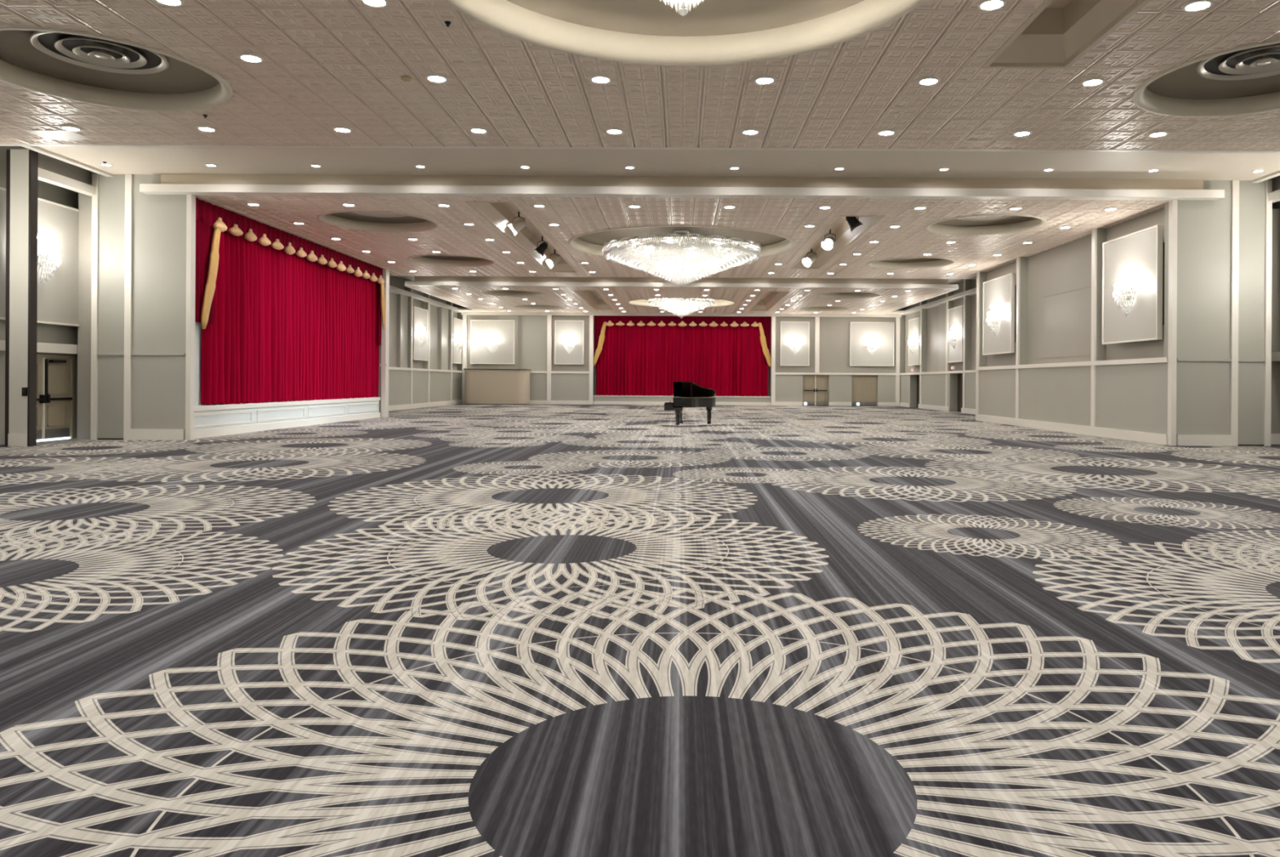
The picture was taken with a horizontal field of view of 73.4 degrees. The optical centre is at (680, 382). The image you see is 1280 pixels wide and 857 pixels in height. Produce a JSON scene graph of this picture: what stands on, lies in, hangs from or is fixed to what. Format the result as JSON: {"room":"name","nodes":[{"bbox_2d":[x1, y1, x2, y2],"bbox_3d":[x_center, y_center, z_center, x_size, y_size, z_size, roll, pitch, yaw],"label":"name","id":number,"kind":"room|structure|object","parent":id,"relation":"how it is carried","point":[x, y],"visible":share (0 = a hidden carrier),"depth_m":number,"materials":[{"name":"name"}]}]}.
{"room":"event hall","nodes":[
{"label":"event hall","id":0,"kind":"room"},
{"bbox_2d":[0,146,113,444],"bbox_3d":[-14.964,-2.057,7.700,1.650,6.950,29.400,0,0,0],"label":"wall","id":1,"kind":"structure","parent":0,"point":[60,179],"depth_m":20.62,"materials":[{"name":"paint"}]},
{"bbox_2d":[0,186,79,326],"bbox_3d":[-15.235,-2.864,20.150,0.380,2.920,2.950,0,0,0],"label":"wall panel","id":2,"kind":"object","parent":1,"relation":"attached to","point":[58,300],"visible":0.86,"depth_m":20.65,"materials":[{"name":"white"}]},
{"bbox_2d":[37,231,62,286],"bbox_3d":[-14.875,-2.907,20.150,0.387,1.296,0.881,0,0,0],"label":"sconce","id":3,"kind":"object","parent":2,"relation":"attached to","point":[41,251],"visible":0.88,"depth_m":20.10,"materials":[{"name":"clear glass"}]},
{"bbox_2d":[36,354,74,441],"bbox_3d":[-15.362,0.370,20.620,0.240,2.090,2.000,0,0,0],"label":"door","id":4,"kind":"structure","parent":1,"relation":"in","point":[55,376],"depth_m":21.02,"materials":[{"name":"beige paint"}]},
{"bbox_2d":[76,171,93,439],"bbox_3d":[-14.839,-2.057,28.365,0.500,6.950,13.870,0,0,0],"label":"wall","id":5,"kind":"structure","parent":0,"point":[84,330],"depth_m":21.43,"materials":[{"name":"paint"}]},
{"bbox_2d":[194,322,204,405],"bbox_3d":[-12.610,-1.785,22.020,0.080,4.769,1.160,0,0,0],"label":"wall","id":6,"kind":"structure","parent":0,"point":[197,325],"depth_m":22.31,"materials":[{"name":"white paint"}]},
{"bbox_2d":[388,275,462,411],"bbox_3d":[-14.779,-2.056,46.300,0.620,6.950,21.400,0,0,0],"label":"wall","id":7,"kind":"structure","parent":0,"point":[436,381],"depth_m":48.22,"materials":[{"name":"paint"}]},
{"bbox_2d":[374,268,389,417],"bbox_3d":[-13.599,-2.050,35.430,2.980,6.950,0.420,0,0,0],"label":"wall pier","id":8,"kind":"structure","parent":7,"relation":"attached to","point":[384,348],"depth_m":35.30,"materials":[{"name":"paint"}]},
{"bbox_2d":[412,306,427,360],"bbox_3d":[-14.735,-2.701,47.950,0.380,2.920,2.500,0,0,0],"label":"wall panel","id":9,"kind":"object","parent":7,"relation":"attached to","point":[420,315],"visible":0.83,"depth_m":47.67,"materials":[{"name":"white"}]},
{"bbox_2d":[418,325,427,347],"bbox_3d":[-14.377,-2.565,47.950,0.387,1.296,0.881,0,0,0],"label":"sconce","id":10,"kind":"object","parent":9,"relation":"attached to","point":[424,336],"visible":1,"depth_m":47.81,"materials":[{"name":"clear glass"}]},
{"bbox_2d":[452,317,462,364],"bbox_3d":[-14.735,-2.701,55.900,0.380,2.920,2.200,0,0,0],"label":"wall panel","id":11,"kind":"object","parent":7,"relation":"attached to","point":[457,327],"visible":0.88,"depth_m":55.63,"materials":[{"name":"white paint"}]},
{"bbox_2d":[456,333,463,352],"bbox_3d":[-14.377,-2.565,55.900,0.387,1.296,0.881,0,0,0],"label":"sconce","id":12,"kind":"object","parent":11,"relation":"attached to","point":[460,342],"visible":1,"depth_m":55.75,"materials":[{"name":"clear glass"}]},
{"bbox_2d":[457,304,594,404],"bbox_3d":[-10.464,-2.033,57.155,9.250,6.950,0.490,0,0,0],"label":"wall","id":13,"kind":"structure","parent":0,"point":[550,383],"depth_m":57.08,"materials":[{"name":"paint"}]},
{"bbox_2d":[470,320,515,364],"bbox_3d":[-12.535,-2.689,57.100,2.920,2.920,0.380,0,0,0],"label":"wall panel","id":14,"kind":"object","parent":13,"relation":"attached to","point":[504,331],"visible":0.99,"depth_m":56.94,"materials":[{"name":"white paint"}]},
{"bbox_2d":[485,334,498,353],"bbox_3d":[-12.536,-2.554,56.740,0.881,1.296,0.387,0,0,0],"label":"sconce","id":15,"kind":"object","parent":14,"relation":"attached to","point":[491,342],"visible":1,"depth_m":56.76,"materials":[{"name":"clear glass"}]},
{"bbox_2d":[554,320,583,364],"bbox_3d":[-7.436,-2.661,57.100,1.920,2.920,0.380,0,0,0],"label":"wall panel","id":16,"kind":"object","parent":13,"relation":"attached to","point":[575,329],"visible":1,"depth_m":56.94,"materials":[{"name":"white paint"}]},
{"bbox_2d":[562,335,575,353],"bbox_3d":[-7.436,-2.526,56.740,0.881,1.296,0.387,0,0,0],"label":"sconce","id":17,"kind":"object","parent":16,"relation":"attached to","point":[569,344],"visible":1,"depth_m":56.74,"materials":[{"name":"clear glass"}]},
{"bbox_2d":[461,311,902,317],"bbox_3d":[0.025,-4.535,56.975,29.200,0.210,0.450,0,0,0],"label":"trim","id":18,"kind":"structure","parent":13,"relation":"attached to","point":[573,313],"depth_m":56.74,"materials":[{"name":"white"}]},
{"bbox_2d":[0,404,1279,856],"bbox_3d":[-0.008,1.500,25.500,34.000,0.001,67.000,0,0,0],"label":"floor","id":19,"kind":"structure","parent":0,"point":[458,630],"depth_m":5.04,"materials":[{"name":"carpet"}]},
{"bbox_2d":[4,149,38,446],"bbox_3d":[-14.732,-1.881,19.110,0.575,6.600,0.220,0,0,0],"label":"column","id":20,"kind":"structure","parent":19,"relation":"on","point":[21,207],"depth_m":19.02,"materials":[{"name":"white paint"}]},
{"bbox_2d":[22,387,27,395],"bbox_3d":[-14.561,0.205,18.997,0.100,0.190,0.045,0,0,0],"label":"card reader","id":21,"kind":"object","parent":20,"relation":"attached to","point":[24,390],"visible":1,"depth_m":18.98,"materials":[{"name":"black plastic"}]},
{"bbox_2d":[90,172,195,439],"bbox_3d":[-13.395,-1.899,21.420,2.470,6.650,0.360,0,0,0],"label":"wall pier","id":22,"kind":"object","parent":19,"relation":"on","point":[144,245],"visible":0.95,"depth_m":21.30,"materials":[{"name":"paint"}]},
{"bbox_2d":[194,397,380,439],"bbox_3d":[-13.331,1.012,28.330,1.950,0.830,13.740,0,0,0],"label":"stage platform","id":23,"kind":"object","parent":19,"relation":"on","point":[210,420],"visible":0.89,"depth_m":26.16,"materials":[{"name":"white wood"}]},
{"bbox_2d":[463,368,531,404],"bbox_3d":[-12.052,0.274,55.990,4.200,2.320,1.740,0,0,0],"label":"bar counter","id":24,"kind":"object","parent":19,"relation":"on","point":[482,386],"visible":0.98,"depth_m":55.20,"materials":[{"name":"beige"}]},
{"bbox_2d":[593,395,770,405],"bbox_3d":[0.068,1.200,57.450,11.830,0.600,0.800,0,0,0],"label":"stage platform","id":25,"kind":"object","parent":19,"relation":"on","point":[597,399],"visible":0.71,"depth_m":57.10,"materials":[{"name":"paint"}]},
{"bbox_2d":[593,315,771,396],"bbox_3d":[0.085,-1.776,57.379,11.893,5.348,0.519,0,0,0],"label":"stage curtain","id":26,"kind":"object","parent":25,"relation":"on","point":[634,355],"visible":0.94,"depth_m":57.43,"materials":[{"name":"fabric"}]},
{"bbox_2d":[595,324,684,395],"bbox_3d":[-2.754,-1.576,57.422,5.891,4.918,0.323,0,0,0],"label":"drape","id":27,"kind":"object","parent":26,"relation":"hanging from","point":[632,359],"depth_m":57.41,"materials":[{"name":"fabric"}]},
{"bbox_2d":[682,324,768,396],"bbox_3d":[2.921,-1.545,57.481,5.891,4.918,0.315,0,0,0],"label":"drape","id":28,"kind":"object","parent":26,"relation":"hanging from","point":[728,360],"depth_m":57.47,"materials":[{"name":"fabric"}]},
{"bbox_2d":[664,381,715,426],"bbox_3d":[0.323,0.732,29.388,1.774,1.536,1.477,0,0,0],"label":"grand piano","id":29,"kind":"object","parent":19,"relation":"on","point":[686,393],"visible":1,"depth_m":29.20,"materials":[{"name":"black wood"}]},
{"bbox_2d":[1160,178,1272,446],"bbox_3d":[13.400,-1.751,21.445,2.500,6.650,0.410,0,0,0],"label":"wall pier","id":30,"kind":"object","parent":19,"relation":"on","point":[1216,360],"visible":0.96,"depth_m":21.30,"materials":[{"name":"paint"}]},
{"bbox_2d":[0,0,1279,314],"bbox_3d":[0.028,-5.072,25.850,34.000,0.995,66.300,0,0,0],"label":"ceiling","id":31,"kind":"structure","parent":0,"point":[682,91],"depth_m":15.35,"materials":[{"name":"paint"}]},
{"bbox_2d":[23,128,93,139],"bbox_3d":[-11.725,-4.674,16.150,0.900,0.022,0.660,0,0,0],"label":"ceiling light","id":32,"kind":"object","parent":31,"relation":"attached to","point":[63,135],"visible":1,"depth_m":16.09,"materials":[{"name":"white glass"}]},
{"bbox_2d":[59,124,81,131],"bbox_3d":[-11.156,-4.662,15.660,0.324,0.058,0.324,0,0,0],"label":"recessed light","id":33,"kind":"object","parent":31,"relation":"in","point":[68,127],"visible":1,"depth_m":15.64,"materials":[{"name":"white glass"}]},
{"bbox_2d":[28,30,168,74],"bbox_3d":[-8.723,-4.954,12.900,1.747,0.113,1.747,0,0,0],"label":"ceiling vent","id":34,"kind":"object","parent":31,"relation":"in","point":[85,51],"visible":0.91,"depth_m":12.96,"materials":[{"name":"beige metal"}]},
{"bbox_2d":[155,0,183,6],"bbox_3d":[-6.187,-4.635,10.340,0.324,0.058,0.324,0,0,0],"label":"recessed light","id":35,"kind":"object","parent":31,"relation":"in","point":[170,2],"visible":1,"depth_m":10.40,"materials":[{"name":"white"}]},
{"bbox_2d":[196,124,216,132],"bbox_3d":[-8.671,-4.649,15.660,0.324,0.058,0.324,0,0,0],"label":"recessed light","id":36,"kind":"object","parent":31,"relation":"in","point":[202,127],"visible":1,"depth_m":15.63,"materials":[{"name":"white glass"}]},
{"bbox_2d":[238,51,263,62],"bbox_3d":[-6.125,-4.635,12.200,0.324,0.058,0.324,0,0,0],"label":"recessed light","id":37,"kind":"object","parent":31,"relation":"in","point":[252,57],"visible":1,"depth_m":12.17,"materials":[{"name":"white"}]},
{"bbox_2d":[246,202,260,205],"bbox_3d":[-11.156,-4.662,22.350,0.324,0.058,0.324,0,0,0],"label":"recessed light","id":38,"kind":"object","parent":31,"relation":"in","point":[247,203],"visible":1,"depth_m":22.30,"materials":[{"name":"white"}]},
{"bbox_2d":[195,197,385,404],"bbox_3d":[-12.389,-2.039,28.596,0.521,5.278,14.232,0,0,0],"label":"stage curtain","id":39,"kind":"object","parent":31,"relation":"hanging from","point":[282,316],"visible":1,"depth_m":26.36,"materials":[{"name":"fabric"}]},
{"bbox_2d":[200,231,315,404],"bbox_3d":[-12.443,-1.845,25.625,0.303,4.888,6.547,0,0,0],"label":"drape","id":40,"kind":"object","parent":39,"relation":"hanging from","point":[258,338],"depth_m":25.12,"materials":[{"name":"fabric"}]},
{"bbox_2d":[311,261,379,399],"bbox_3d":[-12.491,-1.845,31.956,0.320,4.888,6.547,0,0,0],"label":"drape","id":41,"kind":"object","parent":39,"relation":"hanging from","point":[345,305],"depth_m":31.67,"materials":[{"name":"fabric"}]},
{"bbox_2d":[333,125,351,133],"bbox_3d":[-6.187,-4.635,15.660,0.324,0.058,0.324,0,0,0],"label":"recessed light","id":42,"kind":"object","parent":31,"relation":"in","point":[337,128],"visible":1,"depth_m":15.63,"materials":[{"name":"white"}]},
{"bbox_2d":[342,202,355,206],"bbox_3d":[-8.671,-4.649,22.350,0.324,0.058,0.324,0,0,0],"label":"recessed light","id":43,"kind":"object","parent":31,"relation":"in","point":[346,204],"visible":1,"depth_m":22.30,"materials":[{"name":"white"}]},
{"bbox_2d":[360,0,388,7],"bbox_3d":[-3.702,-4.621,10.340,0.324,0.058,0.324,0,0,0],"label":"recessed light","id":44,"kind":"object","parent":31,"relation":"in","point":[375,3],"visible":1,"depth_m":10.39,"materials":[{"name":"white"}]},
{"bbox_2d":[353,212,406,217],"bbox_3d":[-8.723,-4.954,24.800,1.747,0.113,1.747,0,0,0],"label":"ceiling vent","id":45,"kind":"object","parent":31,"relation":"in","point":[369,214],"visible":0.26,"depth_m":25.29,"materials":[{"name":"beige metal"}]},
{"bbox_2d":[400,75,411,81],"bbox_3d":[-4.175,-4.604,13.000,0.150,0.055,0.150,0,0,0],"label":"smoke detector","id":46,"kind":"object","parent":31,"relation":"attached to","point":[406,78],"visible":1,"depth_m":12.96,"materials":[{"name":"beige plastic"}]},
{"bbox_2d":[425,72,448,82],"bbox_3d":[-3.702,-4.621,12.980,0.324,0.058,0.324,0,0,0],"label":"recessed light","id":47,"kind":"object","parent":31,"relation":"in","point":[434,77],"visible":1,"depth_m":12.95,"materials":[{"name":"white"}]},
{"bbox_2d":[437,203,450,207],"bbox_3d":[-6.187,-4.635,22.350,0.324,0.058,0.324,0,0,0],"label":"recessed light","id":48,"kind":"object","parent":31,"relation":"in","point":[444,205],"visible":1,"depth_m":22.32,"materials":[{"name":"white"}]},
{"bbox_2d":[469,125,487,133],"bbox_3d":[-3.702,-4.621,15.660,0.324,0.058,0.324,0,0,0],"label":"recessed light","id":49,"kind":"object","parent":31,"relation":"in","point":[476,129],"visible":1,"depth_m":15.63,"materials":[{"name":"white"}]},
{"bbox_2d":[507,211,526,236],"bbox_3d":[-4.992,-4.851,26.003,0.596,0.832,0.339,0,0,20],"label":"spotlight","id":50,"kind":"object","parent":31,"relation":"hanging from","point":[517,226],"visible":0.98,"depth_m":25.92,"materials":[{"name":"white plastic"}]},
{"bbox_2d":[507,223,517,236],"bbox_3d":[-5.109,-4.659,26.128,0.145,0.412,0.206,-32,4,7],"label":"hood","id":51,"kind":"object","parent":50,"relation":"attached to","point":[509,225],"depth_m":26.17,"materials":[{"name":"white plastic"}]},
{"bbox_2d":[533,203,545,207],"bbox_3d":[-3.702,-4.621,22.350,0.324,0.058,0.324,0,0,0],"label":"recessed light","id":52,"kind":"object","parent":31,"relation":"in","point":[538,205],"visible":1,"depth_m":22.31,"materials":[{"name":"white"}]},
{"bbox_2d":[533,236,547,257],"bbox_3d":[-4.981,-4.857,30.440,0.342,0.822,0.585,0,0,-42],"label":"spotlight","id":53,"kind":"object","parent":31,"relation":"hanging from","point":[543,246],"visible":1,"depth_m":30.31,"materials":[{"name":"black metal"}]},
{"bbox_2d":[545,248,560,268],"bbox_3d":[-4.990,-4.849,33.379,0.594,0.837,0.346,0,0,0],"label":"spotlight","id":54,"kind":"object","parent":31,"relation":"hanging from","point":[553,260],"visible":0.98,"depth_m":33.36,"materials":[{"name":"white plastic"}]},
{"bbox_2d":[545,258,553,268],"bbox_3d":[-5.119,-4.621,33.453,0.145,0.412,0.206,-34,-6,-12],"label":"hood","id":55,"kind":"object","parent":54,"relation":"attached to","point":[548,262],"depth_m":33.50,"materials":[{"name":"white plastic"}]},
{"bbox_2d":[548,222,559,226],"bbox_3d":[-3.702,-4.621,25.000,0.324,0.058,0.324,0,0,0],"label":"recessed light","id":56,"kind":"object","parent":31,"relation":"in","point":[555,224],"visible":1,"depth_m":24.95,"materials":[{"name":"white"}]},
{"bbox_2d":[590,73,611,83],"bbox_3d":[-1.217,-4.608,12.980,0.324,0.058,0.324,0,0,0],"label":"recessed light","id":57,"kind":"object","parent":31,"relation":"in","point":[597,78],"visible":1,"depth_m":12.95,"materials":[{"name":"white"}]},
{"bbox_2d":[605,127,623,134],"bbox_3d":[-1.217,-4.608,15.660,0.324,0.058,0.324,0,0,0],"label":"recessed light","id":58,"kind":"object","parent":31,"relation":"in","point":[615,131],"visible":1,"depth_m":15.63,"materials":[{"name":"white glass"}]},
{"bbox_2d":[628,204,640,208],"bbox_3d":[-1.217,-4.608,22.350,0.324,0.058,0.324,0,0,0],"label":"recessed light","id":59,"kind":"object","parent":31,"relation":"in","point":[633,206],"visible":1,"depth_m":22.29,"materials":[{"name":"white"}]},
{"bbox_2d":[602,227,760,287],"bbox_3d":[0.023,-4.140,28.850,5.311,1.880,5.311,0,0,45],"label":"chandelier","id":60,"kind":"object","parent":31,"relation":"hanging from","point":[641,252],"visible":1,"depth_m":27.49,"materials":[{"name":"clear glass"}]},
{"bbox_2d":[648,297,715,318],"bbox_3d":[0.024,-4.390,49.500,3.871,1.380,3.871,0,0,45],"label":"chandelier","id":61,"kind":"object","parent":31,"relation":"hanging from","point":[665,304],"visible":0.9,"depth_m":48.69,"materials":[{"name":"clear glass"}]},
{"bbox_2d":[660,0,704,16],"bbox_3d":[0.025,-4.540,9.350,1.671,1.080,1.671,0,0,45],"label":"chandelier","id":62,"kind":"object","parent":31,"relation":"hanging from","point":[682,6],"visible":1,"depth_m":9.34,"materials":[{"name":"clear glass"}]},
{"bbox_2d":[723,204,735,208],"bbox_3d":[1.268,-4.594,22.350,0.324,0.058,0.324,0,0,0],"label":"recessed light","id":63,"kind":"object","parent":31,"relation":"in","point":[729,206],"visible":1,"depth_m":22.29,"materials":[{"name":"white"}]},
{"bbox_2d":[741,128,759,134],"bbox_3d":[1.268,-4.594,15.660,0.324,0.058,0.324,0,0,0],"label":"recessed light","id":64,"kind":"object","parent":31,"relation":"in","point":[748,131],"visible":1,"depth_m":15.64,"materials":[{"name":"white"}]},
{"bbox_2d":[754,74,775,84],"bbox_3d":[1.268,-4.594,12.980,0.324,0.058,0.324,0,0,0],"label":"recessed light","id":65,"kind":"object","parent":31,"relation":"in","point":[760,79],"visible":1,"depth_m":12.94,"materials":[{"name":"white"}]},
{"bbox_2d":[801,248,817,267],"bbox_3d":[4.916,-4.794,32.666,0.594,0.838,0.338,0,0,-12],"label":"spotlight","id":66,"kind":"object","parent":31,"relation":"hanging from","point":[807,261],"visible":0.98,"depth_m":32.69,"materials":[{"name":"white glass"}]},
{"bbox_2d":[801,257,811,267],"bbox_3d":[4.787,-4.550,32.715,0.145,0.412,0.206,-36,-10,-20],"label":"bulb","id":67,"kind":"object","parent":66,"relation":"attached to","point":[806,262],"depth_m":32.74,"materials":[{"name":"white glass"}]},
{"bbox_2d":[818,204,831,208],"bbox_3d":[3.752,-4.580,22.350,0.324,0.058,0.324,0,0,0],"label":"recessed light","id":68,"kind":"object","parent":31,"relation":"in","point":[825,206],"visible":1,"depth_m":22.29,"materials":[{"name":"white"}]},
{"bbox_2d":[821,228,835,250],"bbox_3d":[4.939,-4.800,28.580,0.383,0.826,0.544,0,0,30],"label":"spotlight","id":69,"kind":"object","parent":31,"relation":"hanging from","point":[828,242],"visible":0.99,"depth_m":28.52,"materials":[{"name":"white glass"}]},
{"bbox_2d":[821,240,832,250],"bbox_3d":[4.848,-4.526,28.495,0.412,0.206,0.145,28,40,13],"label":"lens","id":70,"kind":"object","parent":69,"relation":"attached to","point":[825,245],"depth_m":28.52,"materials":[{"name":"white glass"}]},
{"bbox_2d":[845,216,862,231],"bbox_3d":[5.042,-4.789,24.934,0.557,0.846,0.337,0,0,-44],"label":"spotlight","id":71,"kind":"object","parent":31,"relation":"hanging from","point":[853,222],"visible":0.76,"depth_m":24.81,"materials":[{"name":"black metal"}]},
{"bbox_2d":[849,221,862,231],"bbox_3d":[5.098,-4.572,25.066,0.412,0.145,0.206,-36,18,6],"label":"hood","id":72,"kind":"object","parent":71,"relation":"attached to","point":[851,228],"depth_m":25.09,"materials":[{"name":"black metal"}]},
{"bbox_2d":[877,128,895,135],"bbox_3d":[3.752,-4.580,15.660,0.324,0.058,0.324,0,0,0],"label":"recessed light","id":73,"kind":"object","parent":31,"relation":"in","point":[888,131],"visible":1,"depth_m":15.62,"materials":[{"name":"white glass"}]},
{"bbox_2d":[888,224,900,227],"bbox_3d":[6.237,-4.567,25.000,0.324,0.058,0.324,0,0,0],"label":"recessed light","id":74,"kind":"object","parent":31,"relation":"in","point":[892,225],"visible":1,"depth_m":24.93,"materials":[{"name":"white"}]},
{"bbox_2d":[913,205,926,209],"bbox_3d":[6.237,-4.567,22.350,0.324,0.058,0.324,0,0,0],"label":"recessed light","id":75,"kind":"object","parent":31,"relation":"in","point":[920,207],"visible":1,"depth_m":22.30,"materials":[{"name":"white"}]},
{"bbox_2d":[917,75,939,85],"bbox_3d":[3.752,-4.580,12.980,0.324,0.058,0.324,0,0,0],"label":"recessed light","id":76,"kind":"object","parent":31,"relation":"in","point":[926,80],"visible":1,"depth_m":12.94,"materials":[{"name":"white glass"}]},
{"bbox_2d":[958,215,1011,220],"bbox_3d":[8.777,-4.858,24.800,1.747,0.113,1.747,0,0,0],"label":"ceiling vent","id":77,"kind":"object","parent":31,"relation":"in","point":[986,217],"visible":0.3,"depth_m":25.28,"materials":[{"name":"beige"}]},
{"bbox_2d":[977,0,1006,10],"bbox_3d":[3.752,-4.580,10.340,0.324,0.058,0.324,0,0,0],"label":"recessed light","id":78,"kind":"object","parent":31,"relation":"in","point":[984,5],"visible":1,"depth_m":10.34,"materials":[{"name":"white"}]},
{"bbox_2d":[1008,206,1022,209],"bbox_3d":[8.722,-4.553,22.350,0.324,0.058,0.324,0,0,0],"label":"recessed light","id":79,"kind":"object","parent":31,"relation":"in","point":[1010,207],"visible":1,"depth_m":22.30,"materials":[{"name":"white"}]},
{"bbox_2d":[1013,129,1031,136],"bbox_3d":[6.237,-4.567,15.660,0.324,0.058,0.324,0,0,0],"label":"recessed light","id":80,"kind":"object","parent":31,"relation":"in","point":[1023,132],"visible":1,"depth_m":15.63,"materials":[{"name":"white glass"}]},
{"bbox_2d":[1080,76,1104,86],"bbox_3d":[6.237,-4.567,12.980,0.324,0.058,0.324,0,0,0],"label":"recessed light","id":81,"kind":"object","parent":31,"relation":"in","point":[1091,81],"visible":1,"depth_m":12.94,"materials":[{"name":"white glass"}]},
{"bbox_2d":[1103,206,1117,210],"bbox_3d":[11.207,-4.539,22.350,0.324,0.058,0.324,0,0,0],"label":"recessed light","id":82,"kind":"object","parent":31,"relation":"in","point":[1113,207],"visible":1,"depth_m":22.31,"materials":[{"name":"white"}]},
{"bbox_2d":[1147,130,1168,137],"bbox_3d":[8.722,-4.553,15.660,0.324,0.058,0.324,0,0,0],"label":"recessed light","id":83,"kind":"object","parent":31,"relation":"in","point":[1160,133],"visible":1,"depth_m":15.63,"materials":[{"name":"white glass"}]},
{"bbox_2d":[1182,0,1213,12],"bbox_3d":[6.237,-4.567,10.340,0.324,0.058,0.324,0,0,0],"label":"recessed light","id":84,"kind":"object","parent":31,"relation":"in","point":[1193,5],"visible":1,"depth_m":10.33,"materials":[{"name":"white"}]},
{"bbox_2d":[1196,43,1279,79],"bbox_3d":[8.777,-4.858,12.900,1.747,0.113,1.747,0,0,0],"label":"ceiling vent","id":85,"kind":"object","parent":31,"relation":"in","point":[1250,63],"visible":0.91,"depth_m":13.14,"materials":[{"name":"beige"}]},
{"bbox_2d":[594,311,769,396],"bbox_3d":[0.086,-1.975,58.050,11.850,6.950,0.300,0,0,0],"label":"wall","id":86,"kind":"structure","parent":0,"point":[648,312],"depth_m":57.91,"materials":[{"name":"paint"}]},
{"bbox_2d":[770,306,905,406],"bbox_3d":[10.561,-1.917,57.155,9.100,6.950,0.490,0,0,0],"label":"wall","id":87,"kind":"structure","parent":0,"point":[829,336],"depth_m":57.01,"materials":[{"name":"paint"}]},
{"bbox_2d":[788,336,801,355],"bbox_3d":[7.564,-2.444,56.740,0.881,1.296,0.387,0,0,0],"label":"sconce","id":88,"kind":"object","parent":87,"relation":"attached to","point":[794,344],"visible":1,"depth_m":56.74,"materials":[{"name":"clear glass"}]},
{"bbox_2d":[802,374,828,405],"bbox_3d":[8.972,0.504,57.230,1.820,2.090,0.220,0,0,0],"label":"door","id":89,"kind":"structure","parent":87,"relation":"attached to","point":[815,387],"depth_m":57.22,"materials":[{"name":"beige paint"}]},
{"bbox_2d":[851,374,877,405],"bbox_3d":[12.222,0.522,57.250,1.820,2.090,0.180,0,0,0],"label":"door","id":90,"kind":"structure","parent":87,"relation":"attached to","point":[864,387],"depth_m":57.22,"materials":[{"name":"beige paint"}]},
{"bbox_2d":[865,336,879,355],"bbox_3d":[12.694,-2.416,56.740,0.881,1.296,0.387,0,0,0],"label":"sconce","id":91,"kind":"object","parent":87,"relation":"attached to","point":[872,345],"visible":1,"depth_m":56.73,"materials":[{"name":"clear glass"}]},
{"bbox_2d":[899,279,976,414],"bbox_3d":[14.801,-1.894,46.225,0.620,6.950,21.550,0,0,0],"label":"wall","id":92,"kind":"structure","parent":0,"point":[938,384],"depth_m":48.31,"materials":[{"name":"paint"}]},
{"bbox_2d":[908,317,919,365],"bbox_3d":[14.764,-2.539,53.700,0.380,2.920,2.400,0,0,0],"label":"wall panel","id":93,"kind":"object","parent":92,"relation":"attached to","point":[913,324],"visible":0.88,"depth_m":53.37,"materials":[{"name":"white paint"}]},
{"bbox_2d":[907,333,915,354],"bbox_3d":[14.404,-2.406,53.700,0.387,1.296,0.881,0,0,0],"label":"sconce","id":94,"kind":"object","parent":93,"relation":"attached to","point":[912,336],"visible":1,"depth_m":53.54,"materials":[{"name":"clear glass"}]},
{"bbox_2d":[916,374,919,407],"bbox_3d":[15.097,0.538,53.550,0.160,2.090,2.040,0,0,0],"label":"door","id":95,"kind":"structure","parent":92,"relation":"in","point":[917,375],"depth_m":54.45,"materials":[{"name":"brown"}]},
{"bbox_2d":[947,305,963,362],"bbox_3d":[14.764,-2.539,45.600,0.380,2.920,2.400,0,0,0],"label":"wall panel","id":96,"kind":"object","parent":92,"relation":"attached to","point":[955,315],"visible":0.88,"depth_m":45.41,"materials":[{"name":"white"}]},
{"bbox_2d":[947,325,956,349],"bbox_3d":[14.404,-2.406,45.600,0.387,1.296,0.881,0,0,0],"label":"sconce","id":97,"kind":"object","parent":96,"relation":"attached to","point":[950,335],"visible":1,"depth_m":45.45,"materials":[{"name":"clear glass"}]},
{"bbox_2d":[957,373,962,411],"bbox_3d":[15.097,0.538,45.500,0.160,2.090,2.040,0,0,0],"label":"door","id":98,"kind":"structure","parent":92,"relation":"in","point":[959,375],"depth_m":46.24,"materials":[{"name":"brown"}]},
{"bbox_2d":[975,207,1164,444],"bbox_3d":[13.631,-1.900,28.550,2.960,6.950,13.800,0,0,0],"label":"wall","id":99,"kind":"structure","parent":0,"point":[1060,375],"depth_m":27.27,"materials":[{"name":"paint"}]},
{"bbox_2d":[982,273,1016,355],"bbox_3d":[12.294,-2.552,32.900,0.380,2.920,2.950,0,0,0],"label":"wall panel","id":100,"kind":"object","parent":99,"relation":"attached to","point":[1001,291],"visible":0.94,"depth_m":32.45,"materials":[{"name":"white"}]},
{"bbox_2d":[986,302,999,335],"bbox_3d":[11.934,-2.420,32.900,0.387,1.296,0.881,0,0,0],"label":"sconce","id":101,"kind":"object","parent":100,"relation":"attached to","point":[993,313],"visible":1,"depth_m":32.77,"materials":[{"name":"clear glass"}]},
{"bbox_2d":[1102,224,1164,344],"bbox_3d":[12.294,-2.552,23.200,0.380,2.920,2.850,0,0,0],"label":"wall panel","id":102,"kind":"object","parent":99,"relation":"attached to","point":[1141,252],"visible":0.93,"depth_m":22.82,"materials":[{"name":"white"}]},
{"bbox_2d":[1112,269,1135,316],"bbox_3d":[11.934,-2.420,23.200,0.387,1.296,0.881,0,0,0],"label":"sconce","id":103,"kind":"object","parent":102,"relation":"attached to","point":[1128,291],"visible":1,"depth_m":23.09,"materials":[{"name":"clear glass"}]},
{"bbox_2d":[1251,170,1279,444],"bbox_3d":[14.986,-1.893,7.700,1.650,6.950,29.400,0,0,0],"label":"wall","id":104,"kind":"structure","parent":0,"point":[1274,196],"depth_m":22.00,"materials":[{"name":"paint"}]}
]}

